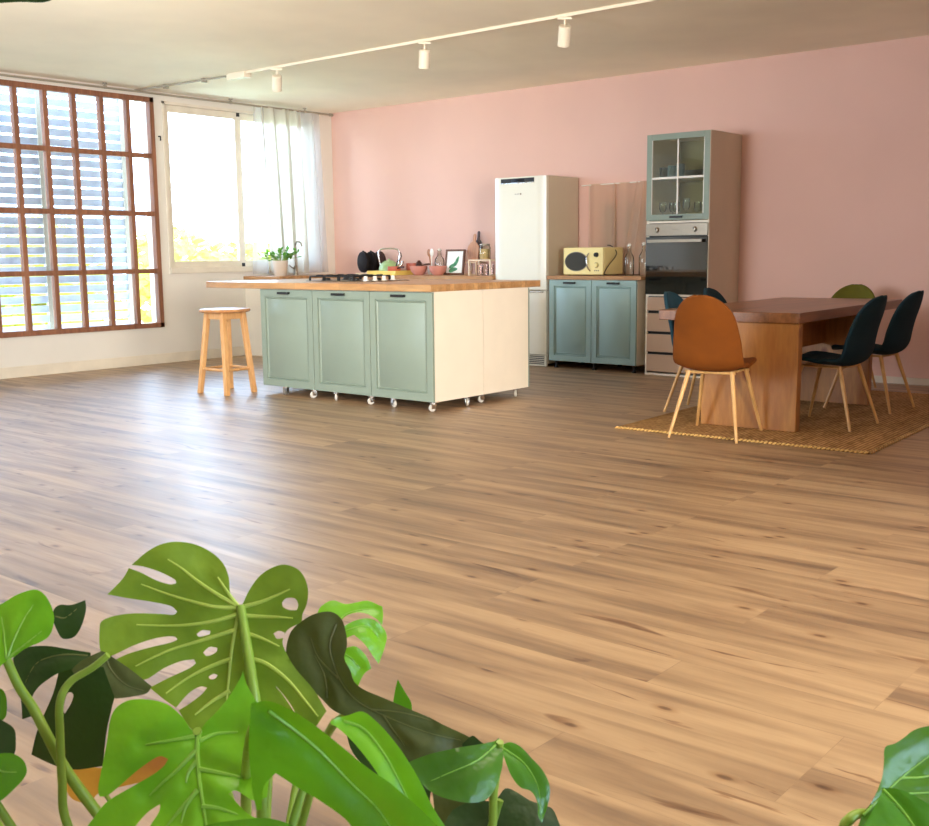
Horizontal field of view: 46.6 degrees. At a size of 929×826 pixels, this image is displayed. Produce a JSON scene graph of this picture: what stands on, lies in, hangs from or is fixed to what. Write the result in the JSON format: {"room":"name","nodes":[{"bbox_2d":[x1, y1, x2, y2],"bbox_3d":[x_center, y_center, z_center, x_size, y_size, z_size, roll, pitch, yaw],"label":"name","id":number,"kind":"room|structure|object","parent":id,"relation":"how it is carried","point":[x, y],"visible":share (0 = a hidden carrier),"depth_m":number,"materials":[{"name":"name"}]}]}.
{"room":"open-plan kitchen","nodes":[
{"label":"open-plan kitchen","id":0,"kind":"room"},
{"bbox_2d":[0,72,334,367],"bbox_3d":[-5.319,-1.558,8.970,0.200,2.814,11.800,6,11,39],"label":"wall","id":1,"kind":"structure","parent":0,"point":[184,294],"depth_m":11.45,"materials":[{"name":"white paint"}]},
{"bbox_2d":[0,79,164,337],"bbox_3d":[-4.082,-1.924,10.284,0.072,2.360,2.695,6,11,39],"label":"window","id":2,"kind":"structure","parent":1,"relation":"in","point":[15,145],"depth_m":10.66,"materials":[{"name":"brown wood"}]},
{"bbox_2d":[0,346,244,378],"bbox_3d":[-5.677,-0.125,8.560,0.014,0.105,9.980,6,11,39],"label":"baseboard","id":3,"kind":"structure","parent":1,"relation":"attached to","point":[97,364],"depth_m":10.99,"materials":[{"name":"paint"}]},
{"bbox_2d":[161,101,271,273],"bbox_3d":[-2.501,-2.491,12.172,0.150,1.780,2.110,6,11,39],"label":"window","id":4,"kind":"structure","parent":1,"relation":"in","point":[240,265],"depth_m":11.84,"materials":[{"name":"white wood"}]},
{"bbox_2d":[0,355,928,825],"bbox_3d":[-0.232,0.449,4.998,13.400,0.100,11.800,6,11,39],"label":"floor","id":5,"kind":"structure","parent":0,"point":[677,630],"depth_m":4.01,"materials":[{"name":"laminate"}]},
{"bbox_2d":[197,308,256,395],"bbox_3d":[-1.973,-0.516,8.947,0.417,0.692,0.416,6,11,39],"label":"wooden stool","id":6,"kind":"object","parent":5,"relation":"on","point":[224,315],"visible":1,"depth_m":8.90,"materials":[{"name":"brown wood"}]},
{"bbox_2d":[0,0,559,825],"bbox_3d":[-0.245,0.223,1.111,0.689,1.480,0.519,6,11,39],"label":"monstera plant","id":7,"kind":"object","parent":5,"relation":"on","point":[244,732],"visible":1,"depth_m":1.09,"materials":[{"name":"green plant"}]},
{"bbox_2d":[260,289,317,397],"bbox_3d":[-1.251,-0.595,8.870,0.624,0.857,0.596,6,11,39],"label":"base cabinet","id":8,"kind":"object","parent":5,"relation":"on","point":[286,314],"visible":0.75,"depth_m":8.66,"materials":[{"name":"green wood"}]},
{"bbox_2d":[312,290,374,404],"bbox_3d":[-0.771,-0.542,8.473,0.624,0.857,0.596,6,11,39],"label":"base cabinet","id":9,"kind":"object","parent":5,"relation":"on","point":[341,318],"visible":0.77,"depth_m":8.26,"materials":[{"name":"green wood"}]},
{"bbox_2d":[369,289,482,411],"bbox_3d":[-0.291,-0.488,8.077,0.624,0.857,0.596,6,11,39],"label":"base cabinet","id":10,"kind":"object","parent":5,"relation":"on","point":[426,346],"visible":1,"depth_m":7.87,"materials":[{"name":"white wood"}]},
{"bbox_2d":[206,278,539,291],"bbox_3d":[-0.800,-1.062,8.891,2.560,0.050,1.315,6,11,39],"label":"countertop","id":11,"kind":"structure","parent":10,"relation":"on","point":[411,285],"depth_m":8.30,"materials":[{"name":"brown wood"}]},
{"bbox_2d":[307,274,406,281],"bbox_3d":[-0.891,-1.122,8.955,0.720,0.052,0.500,6,11,39],"label":"gas hob","id":12,"kind":"object","parent":11,"relation":"in","point":[347,278],"visible":1,"depth_m":8.87,"materials":[{"name":"metal"}]},
{"bbox_2d":[477,287,528,401],"bbox_3d":[0.099,-0.560,8.539,0.624,0.857,0.611,6,11,39],"label":"base cabinet","id":13,"kind":"object","parent":5,"relation":"on","point":[505,310],"visible":0.5,"depth_m":8.30,"materials":[{"name":"white laminate"}]},
{"bbox_2d":[495,175,577,365],"bbox_3d":[0.729,-1.442,10.986,0.630,1.865,0.597,6,11,39],"label":"refrigerator","id":14,"kind":"object","parent":5,"relation":"on","point":[536,217],"visible":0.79,"depth_m":10.70,"materials":[{"name":"white metal"}]},
{"bbox_2d":[549,279,645,372],"bbox_3d":[1.387,-0.868,10.512,0.985,0.865,0.611,6,11,39],"label":"base cabinet","id":15,"kind":"object","parent":5,"relation":"on","point":[594,322],"visible":0.84,"depth_m":10.26,"materials":[{"name":"teal wood"}]},
{"bbox_2d":[547,275,644,279],"bbox_3d":[1.406,-1.314,10.440,1.055,0.036,0.619,6,11,39],"label":"countertop","id":16,"kind":"structure","parent":15,"relation":"on","point":[564,277],"depth_m":10.23,"materials":[{"name":"brown wood"}]},
{"bbox_2d":[564,247,622,275],"bbox_3d":[1.238,-1.474,10.494,0.460,0.268,0.397,6,11,39],"label":"microwave","id":17,"kind":"object","parent":16,"relation":"on","point":[585,260],"visible":0.99,"depth_m":10.36,"materials":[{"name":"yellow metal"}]},
{"bbox_2d":[604,245,638,274],"bbox_3d":[1.451,-1.454,10.257,0.353,0.292,0.220,6,11,39],"label":"power cord","id":18,"kind":"object","parent":17,"relation":"attached to","point":[607,245],"visible":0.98,"depth_m":10.28,"materials":[{"name":"black plastic"}]},
{"bbox_2d":[624,244,633,275],"bbox_3d":[1.546,-1.440,10.131,0.090,0.298,0.090,6,11,39],"label":"glass bottle","id":19,"kind":"object","parent":16,"relation":"on","point":[629,245],"visible":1,"depth_m":10.15,"materials":[{"name":"clear glass"}]},
{"bbox_2d":[639,242,645,275],"bbox_3d":[1.683,-1.449,10.146,0.090,0.309,0.090,6,11,39],"label":"glass bottle","id":20,"kind":"object","parent":16,"relation":"on","point":[643,243],"visible":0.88,"depth_m":10.16,"materials":[{"name":"clear glass"}]},
{"bbox_2d":[645,129,741,377],"bbox_3d":[2.073,-1.431,9.855,0.631,2.158,0.624,6,11,39],"label":"tall cabinet","id":21,"kind":"object","parent":5,"relation":"on","point":[717,153],"visible":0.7,"depth_m":9.75,"materials":[{"name":"beige wood"}]},
{"bbox_2d":[659,167,667,176],"bbox_3d":[1.819,-2.185,9.827,0.080,0.095,0.105,-1,8,-6],"label":"mug","id":22,"kind":"object","parent":21,"relation":"on","point":[663,170],"visible":0.71,"depth_m":9.80,"materials":[{"name":"ceramic"}]},
{"bbox_2d":[668,165,675,176],"bbox_3d":[1.885,-2.184,9.772,0.080,0.107,0.105,-1,8,-6],"label":"mug","id":23,"kind":"object","parent":21,"relation":"on","point":[671,169],"visible":0.76,"depth_m":9.75,"materials":[{"name":"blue ceramic"}]},
{"bbox_2d":[645,222,708,294],"bbox_3d":[2.032,-1.402,9.814,0.613,0.630,0.550,6,11,39],"label":"oven","id":24,"kind":"object","parent":21,"relation":"in","point":[676,253],"visible":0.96,"depth_m":9.63,"materials":[{"name":"black metal"}]},
{"bbox_2d":[657,177,702,182],"bbox_3d":[2.088,-2.124,9.785,0.589,0.018,0.528,6,11,39],"label":"shelf","id":25,"kind":"object","parent":21,"relation":"attached to","point":[697,179],"depth_m":9.88,"materials":[{"name":"white paint"}]},
{"bbox_2d":[676,164,684,175],"bbox_3d":[1.946,-2.183,9.720,0.080,0.119,0.105,-1,8,-6],"label":"mug","id":26,"kind":"object","parent":21,"relation":"on","point":[681,166],"visible":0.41,"depth_m":9.70,"materials":[{"name":"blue ceramic"}]},
{"bbox_3d":[2.069,-2.125,9.663,0.220,0.018,0.220,6,11,39],"label":"plate","id":27,"kind":"object","parent":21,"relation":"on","visible":0},
{"bbox_2d":[684,172,703,173],"bbox_3d":[2.069,-2.143,9.661,0.220,0.018,0.220,6,11,39],"label":"plate","id":28,"kind":"object","parent":27,"relation":"on","point":[684,172],"visible":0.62,"depth_m":9.60,"materials":[{"name":"ceramic"}]},
{"bbox_2d":[684,170,703,171],"bbox_3d":[2.069,-2.161,9.658,0.220,0.018,0.220,6,11,39],"label":"plate","id":29,"kind":"object","parent":28,"relation":"on","point":[684,170],"visible":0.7,"depth_m":9.60,"materials":[{"name":"ceramic"}]},
{"bbox_2d":[615,390,928,453],"bbox_3d":[2.447,-0.009,7.518,1.618,0.017,2.768,6,11,37],"label":"jute rug","id":30,"kind":"object","parent":5,"relation":"on","point":[826,428],"visible":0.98,"depth_m":6.87,"materials":[{"name":"beige wicker"}]},
{"bbox_2d":[663,291,696,411],"bbox_3d":[1.672,-0.431,7.570,0.575,0.834,0.442,5,10,34],"label":"dining chair","id":31,"kind":"object","parent":30,"relation":"on","point":[671,300],"visible":0.27,"depth_m":7.56,"materials":[{"name":"teal fabric"}]},
{"bbox_2d":[667,295,762,442],"bbox_3d":[1.523,-0.290,6.567,0.442,0.874,0.575,5,10,33],"label":"dining chair","id":32,"kind":"object","parent":30,"relation":"on","point":[706,337],"visible":1,"depth_m":6.38,"materials":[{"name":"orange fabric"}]},
{"bbox_2d":[703,287,726,302],"bbox_3d":[2.105,-0.538,8.271,0.575,0.834,0.442,6,10,37],"label":"dining chair","id":33,"kind":"object","parent":30,"relation":"on","point":[708,291],"visible":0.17,"depth_m":8.40,"materials":[{"name":"teal fabric"}]},
{"bbox_2d":[659,297,901,431],"bbox_3d":[2.314,-0.411,7.723,0.940,0.733,2.180,6,10,37],"label":"dining table","id":34,"kind":"object","parent":30,"relation":"on","point":[776,332],"visible":0.79,"depth_m":6.85,"materials":[{"name":"brown wood"}]},
{"bbox_2d":[801,295,886,431],"bbox_3d":[2.380,-0.337,6.885,0.575,0.834,0.442,7,11,43],"label":"dining chair","id":35,"kind":"object","parent":30,"relation":"on","point":[859,344],"visible":0.9,"depth_m":6.70,"materials":[{"name":"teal fabric"}]},
{"bbox_2d":[831,284,875,387],"bbox_3d":[3.057,-0.611,8.703,0.442,0.834,0.575,6,10,37],"label":"dining chair","id":36,"kind":"object","parent":30,"relation":"on","point":[858,291],"visible":0.23,"depth_m":8.83,"materials":[{"name":"green fabric"}]},
{"bbox_2d":[823,290,923,413],"bbox_3d":[2.905,-0.445,7.585,0.575,0.834,0.442,7,11,43],"label":"dining chair","id":37,"kind":"object","parent":30,"relation":"on","point":[897,338],"visible":0.81,"depth_m":7.38,"materials":[{"name":"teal fabric"}]},
{"bbox_2d":[839,726,928,825],"bbox_3d":[0.412,0.641,1.009,0.232,0.669,0.233,6,11,39],"label":"monstera plant","id":38,"kind":"object","parent":5,"relation":"on","point":[901,798],"visible":1,"depth_m":1.00,"materials":[{"name":"green plant"}]},
{"bbox_3d":[-1.992,-1.111,12.419,0.596,0.857,0.780,6,11,39],"label":"base cabinet","id":39,"kind":"object","parent":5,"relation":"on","visible":0},
{"bbox_2d":[245,288,261,355],"bbox_3d":[-2.253,-1.064,12.121,0.598,0.857,0.016,6,11,39],"label":"end panel","id":40,"kind":"object","parent":39,"relation":"attached to","point":[252,296],"visible":0.21,"depth_m":12.22,"materials":[{"name":"white laminate"}]},
{"bbox_2d":[243,274,495,279],"bbox_3d":[-0.912,-1.488,11.832,2.954,0.037,1.429,6,11,39],"label":"countertop","id":41,"kind":"structure","parent":39,"relation":"on","point":[424,276],"depth_m":11.73,"materials":[{"name":"brown wood"}]},
{"bbox_2d":[258,245,301,275],"bbox_3d":[-2.082,-1.704,12.058,0.454,0.348,0.422,6,11,39],"label":"potted herb","id":42,"kind":"object","parent":41,"relation":"on","point":[280,267],"visible":0.98,"depth_m":12.04,"materials":[{"name":"plant"}]},
{"bbox_2d":[272,260,287,275],"bbox_3d":[-2.062,-1.620,12.089,0.180,0.172,0.179,6,11,39],"label":"pot","id":43,"kind":"object","parent":41,"relation":"on","point":[280,267],"depth_m":12.03,"materials":[{"name":"ceramic"}]},
{"bbox_2d":[289,241,301,274],"bbox_3d":[-1.948,-1.795,12.504,0.167,0.394,0.110,0,8,1],"label":"kitchen faucet","id":44,"kind":"object","parent":41,"relation":"on","point":[295,265],"visible":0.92,"depth_m":12.53,"materials":[{"name":"metal"}]},
{"bbox_2d":[367,270,413,274],"bbox_3d":[-0.830,-1.577,12.138,0.440,0.048,0.310,6,11,39],"label":"serving tray","id":45,"kind":"object","parent":41,"relation":"on","point":[402,272],"visible":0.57,"depth_m":12.00,"materials":[{"name":"yellow ceramic"}]},
{"bbox_2d":[378,247,403,270],"bbox_3d":[-0.849,-1.717,12.181,0.244,0.297,0.239,-8,11,-41],"label":"kettle","id":46,"kind":"object","parent":45,"relation":"on","point":[383,266],"visible":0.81,"depth_m":12.14,"materials":[{"name":"green metal"}]},
{"bbox_2d":[387,266,403,270],"bbox_3d":[-0.748,-1.581,11.957,0.151,0.091,0.269,-7,10,-35],"label":"saucepan","id":47,"kind":"object","parent":45,"relation":"on","point":[390,268],"visible":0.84,"depth_m":11.94,"materials":[{"name":"ceramic"}]},
{"bbox_2d":[406,263,429,270],"bbox_3d":[-0.516,-1.630,12.198,0.295,0.129,0.177,0,8,5],"label":"saucepan","id":48,"kind":"object","parent":41,"relation":"on","point":[408,265],"visible":0.38,"depth_m":12.14,"materials":[{"name":"ceramic"}]},
{"bbox_2d":[406,263,415,270],"bbox_3d":[-0.574,-1.630,12.204,0.178,0.128,0.177,0,8,5],"label":"pot","id":49,"kind":"object","parent":48,"relation":"on","point":[408,265],"depth_m":12.13,"materials":[{"name":"ceramic"}]},
{"bbox_2d":[410,266,426,274],"bbox_3d":[-0.503,-1.560,11.826,0.196,0.100,0.196,6,11,39],"label":"mixing bowl","id":50,"kind":"object","parent":41,"relation":"on","point":[416,270],"visible":0.92,"depth_m":11.76,"materials":[{"name":"pink ceramic"}]},
{"bbox_2d":[416,260,422,265],"bbox_3d":[-0.499,-1.623,11.839,0.104,0.110,0.101,6,11,39],"label":"pine cone","id":51,"kind":"object","parent":50,"relation":"in","point":[418,263],"visible":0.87,"depth_m":11.81,"materials":[{"name":"brown plant"}]},
{"bbox_2d":[429,266,446,274],"bbox_3d":[-0.288,-1.536,11.648,0.200,0.100,0.200,6,11,39],"label":"mixing bowl","id":52,"kind":"object","parent":41,"relation":"on","point":[435,270],"visible":0.94,"depth_m":11.58,"materials":[{"name":"pink ceramic"}]},
{"bbox_2d":[435,248,444,274],"bbox_3d":[-0.276,-1.677,11.959,0.110,0.288,0.110,6,11,39],"label":"glass bottle","id":53,"kind":"object","parent":41,"relation":"on","point":[439,249],"visible":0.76,"depth_m":11.97,"materials":[{"name":"clear glass"}]},
{"bbox_2d":[444,249,465,274],"bbox_3d":[-0.104,-1.631,11.678,0.245,0.274,0.063,5,10,33],"label":"picture frame","id":54,"kind":"object","parent":41,"relation":"on","point":[454,258],"visible":1,"depth_m":11.67,"materials":[{"name":"white paper"}]},
{"bbox_2d":[446,251,462,272],"bbox_3d":[-0.104,-1.631,11.680,0.205,0.233,0.046,5,10,33],"label":"print","id":55,"kind":"object","parent":54,"relation":"attached to","point":[454,259],"depth_m":11.68,"materials":[{"name":"paper"}]},
{"bbox_2d":[464,262,485,274],"bbox_3d":[0.100,-1.575,11.743,0.210,0.140,0.170,6,11,39],"label":"shelf riser","id":56,"kind":"object","parent":41,"relation":"on","point":[484,273],"visible":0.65,"depth_m":11.73,"materials":[{"name":"brown wood"}]},
{"bbox_2d":[467,234,478,261],"bbox_3d":[0.096,-1.793,11.726,0.157,0.303,0.044,6,10,37],"label":"chopping board","id":57,"kind":"object","parent":56,"relation":"on","point":[473,248],"visible":0.94,"depth_m":11.71,"materials":[{"name":"brown wood"}]},
{"bbox_2d":[476,231,482,261],"bbox_3d":[0.149,-1.810,11.733,0.133,0.329,0.054,6,11,39],"label":"chopping board","id":58,"kind":"object","parent":56,"relation":"on","point":[478,240],"visible":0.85,"depth_m":11.72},
{"bbox_2d":[468,259,495,275],"bbox_3d":[0.211,-1.536,11.386,0.300,0.165,0.180,6,11,39],"label":"shelf riser","id":59,"kind":"object","parent":41,"relation":"on","point":[478,260],"visible":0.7,"depth_m":11.38,"materials":[{"name":"brown wood"}]},
{"bbox_2d":[479,244,490,258],"bbox_3d":[0.215,-1.697,11.345,0.120,0.165,0.120,6,11,39],"label":"storage jar","id":60,"kind":"object","parent":59,"relation":"on","point":[483,253],"visible":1,"depth_m":11.30,"materials":[{"name":"clear glass"}]},
{"bbox_3d":[-0.369,-1.585,11.985,0.080,0.100,0.080,6,11,39],"label":"jar","id":61,"kind":"object","parent":41,"relation":"on","visible":0},
{"bbox_2d":[427,249,430,265],"bbox_3d":[-0.386,-1.688,11.996,0.021,0.264,0.081,-8,11,-41],"label":"wooden spoon","id":62,"kind":"object","parent":61,"relation":"in","point":[428,250],"visible":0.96,"depth_m":11.98,"materials":[{"name":"brown wood"}]},
{"bbox_2d":[430,249,433,265],"bbox_3d":[-0.361,-1.685,11.956,0.023,0.267,0.058,-7,10,-37],"label":"wooden spoon","id":63,"kind":"object","parent":61,"relation":"in","point":[431,250],"visible":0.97,"depth_m":11.94,"materials":[{"name":"white paint"}]},
{"bbox_3d":[-1.058,-1.615,12.502,0.320,0.021,0.250,6,11,39],"label":"rack","id":64,"kind":"object","parent":41,"relation":"on","visible":0},
{"bbox_2d":[357,251,369,272],"bbox_3d":[-1.174,-1.753,12.507,0.036,0.252,0.244,-6,10,-34],"label":"round pan","id":65,"kind":"object","parent":64,"relation":"on","point":[363,262],"visible":1,"depth_m":12.47,"materials":[{"name":"metal"}]},
{"bbox_2d":[367,251,376,270],"bbox_3d":[-1.085,-1.754,12.504,0.036,0.252,0.244,-6,10,-34],"label":"round pan","id":66,"kind":"object","parent":64,"relation":"on","point":[372,256],"visible":0.7,"depth_m":12.44,"materials":[{"name":"metal"}]},
{"bbox_2d":[375,251,385,270],"bbox_3d":[-0.988,-1.753,12.495,0.036,0.252,0.244,-7,11,-38],"label":"round pan","id":67,"kind":"object","parent":64,"relation":"on","point":[381,254],"visible":0.38,"depth_m":12.44,"materials":[{"name":"brown metal"}]},
{"bbox_2d":[0,0,928,112],"bbox_3d":[-0.261,-2.459,4.569,13.400,0.150,11.800,6,11,39],"label":"ceiling","id":68,"kind":"structure","parent":0,"point":[135,44],"depth_m":8.61,"materials":[{"name":"paint"}]},
{"bbox_2d":[0,73,332,116],"bbox_3d":[-3.471,-3.216,10.638,0.042,0.060,5.920,6,11,39],"label":"pole","id":69,"kind":"object","parent":68,"relation":"attached to","point":[104,86],"visible":1,"depth_m":10.98,"materials":[{"name":"grey metal"}]},
{"bbox_2d":[253,106,327,273],"bbox_3d":[-2.022,-2.552,12.487,0.154,1.850,1.172,6,11,39],"label":"window curtain","id":70,"kind":"object","parent":69,"relation":"hanging from","point":[287,160],"visible":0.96,"depth_m":12.45,"materials":[{"name":"white fabric"}]},
{"bbox_2d":[134,0,661,90],"bbox_3d":[0.344,-2.868,8.008,9.501,0.055,0.155,6,11,39],"label":"ceiling track","id":71,"kind":"object","parent":68,"relation":"attached to","point":[239,75],"visible":0.98,"depth_m":8.69,"materials":[{"name":"white metal"}]},
{"bbox_2d":[271,68,281,91],"bbox_3d":[-1.699,-3.009,9.773,0.100,0.205,0.146,-2,9,-12],"label":"track spotlight","id":72,"kind":"object","parent":71,"relation":"hanging from","point":[276,78],"visible":1,"depth_m":9.74,"materials":[{"name":"silver metal"}]},
{"bbox_2d":[418,42,430,68],"bbox_3d":[-0.321,-2.853,8.627,0.100,0.208,0.124,-2,9,-12],"label":"track spotlight","id":73,"kind":"object","parent":71,"relation":"hanging from","point":[424,54],"visible":1,"depth_m":8.60,"materials":[{"name":"silver metal"}]},
{"bbox_2d":[557,17,571,47],"bbox_3d":[0.718,-2.740,7.781,0.100,0.206,0.142,-1,8,-3],"label":"track spotlight","id":74,"kind":"object","parent":71,"relation":"hanging from","point":[564,30],"visible":1,"depth_m":7.74,"materials":[{"name":"silver metal"}]},
{"bbox_2d":[331,35,928,378],"bbox_3d":[3.541,-1.670,9.127,13.200,2.814,0.200,6,11,39],"label":"wall","id":75,"kind":"structure","parent":0,"point":[835,161],"depth_m":9.78,"materials":[{"name":"pink paint"}]},
{"bbox_2d":[582,181,646,273],"bbox_3d":[1.569,-1.808,10.549,1.037,0.891,0.089,7,11,42],"label":"cafe curtain","id":76,"kind":"object","parent":75,"relation":"attached to","point":[617,211],"visible":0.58,"depth_m":10.56,"materials":[{"name":"fabric"}]},
{"bbox_2d":[872,375,928,385],"bbox_3d":[5.463,-0.074,7.615,7.655,0.058,0.014,6,11,39],"label":"baseboard","id":77,"kind":"structure","parent":75,"relation":"attached to","point":[895,380],"depth_m":9.08,"materials":[{"name":"paint"}]},
{"label":"outside","id":78,"kind":"structure","parent":0,"visible":0},
{"bbox_2d":[104,306,151,322],"bbox_3d":[-37.663,-0.803,43.837,86.000,0.200,120.000,6,11,39],"label":"ground","id":79,"kind":"structure","parent":78,"point":[142,307],"depth_m":108.76,"materials":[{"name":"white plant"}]},
{"bbox_2d":[0,235,104,326],"bbox_3d":[-10.491,-1.262,24.617,4.804,5.804,4.739,6,11,39],"label":"tree","id":80,"kind":"object","parent":79,"relation":"on","point":[29,255],"visible":0.09,"depth_m":23.84,"materials":[{"name":"green plant"}]},
{"bbox_2d":[0,215,117,321],"bbox_3d":[-12.738,-2.506,31.293,5.459,6.365,4.668,6,11,39],"label":"tree","id":81,"kind":"object","parent":79,"relation":"on","point":[5,225],"visible":0.02,"depth_m":30.54,"materials":[{"name":"green plant"}]},
{"bbox_2d":[114,230,252,322],"bbox_3d":[-6.878,-1.897,28.629,3.724,5.819,5.033,2,9,17],"label":"tree","id":82,"kind":"object","parent":79,"relation":"on","point":[182,246],"visible":0.03,"depth_m":27.33,"materials":[{"name":"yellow plant"}]},
{"bbox_2d":[123,225,269,277],"bbox_3d":[-8.361,-3.046,34.710,4.707,6.350,5.477,3,9,24],"label":"tree","id":83,"kind":"object","parent":79,"relation":"on","point":[141,243],"visible":0.04,"depth_m":34.48,"materials":[{"name":"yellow plant"}]},
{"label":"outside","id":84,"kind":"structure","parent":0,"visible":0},
{"bbox_2d":[0,86,53,331],"bbox_3d":[-4.531,-2.122,10.559,0.040,3.350,0.925,6,11,39],"label":"shutter","id":85,"kind":"object","parent":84,"point":[36,120],"visible":0.71,"depth_m":10.74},
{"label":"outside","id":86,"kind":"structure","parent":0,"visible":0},
{"bbox_2d":[47,91,133,327],"bbox_3d":[-3.909,-2.225,11.220,0.040,3.350,0.920,6,11,39],"label":"shutter","id":87,"kind":"object","parent":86,"point":[118,108],"visible":0.44,"depth_m":11.25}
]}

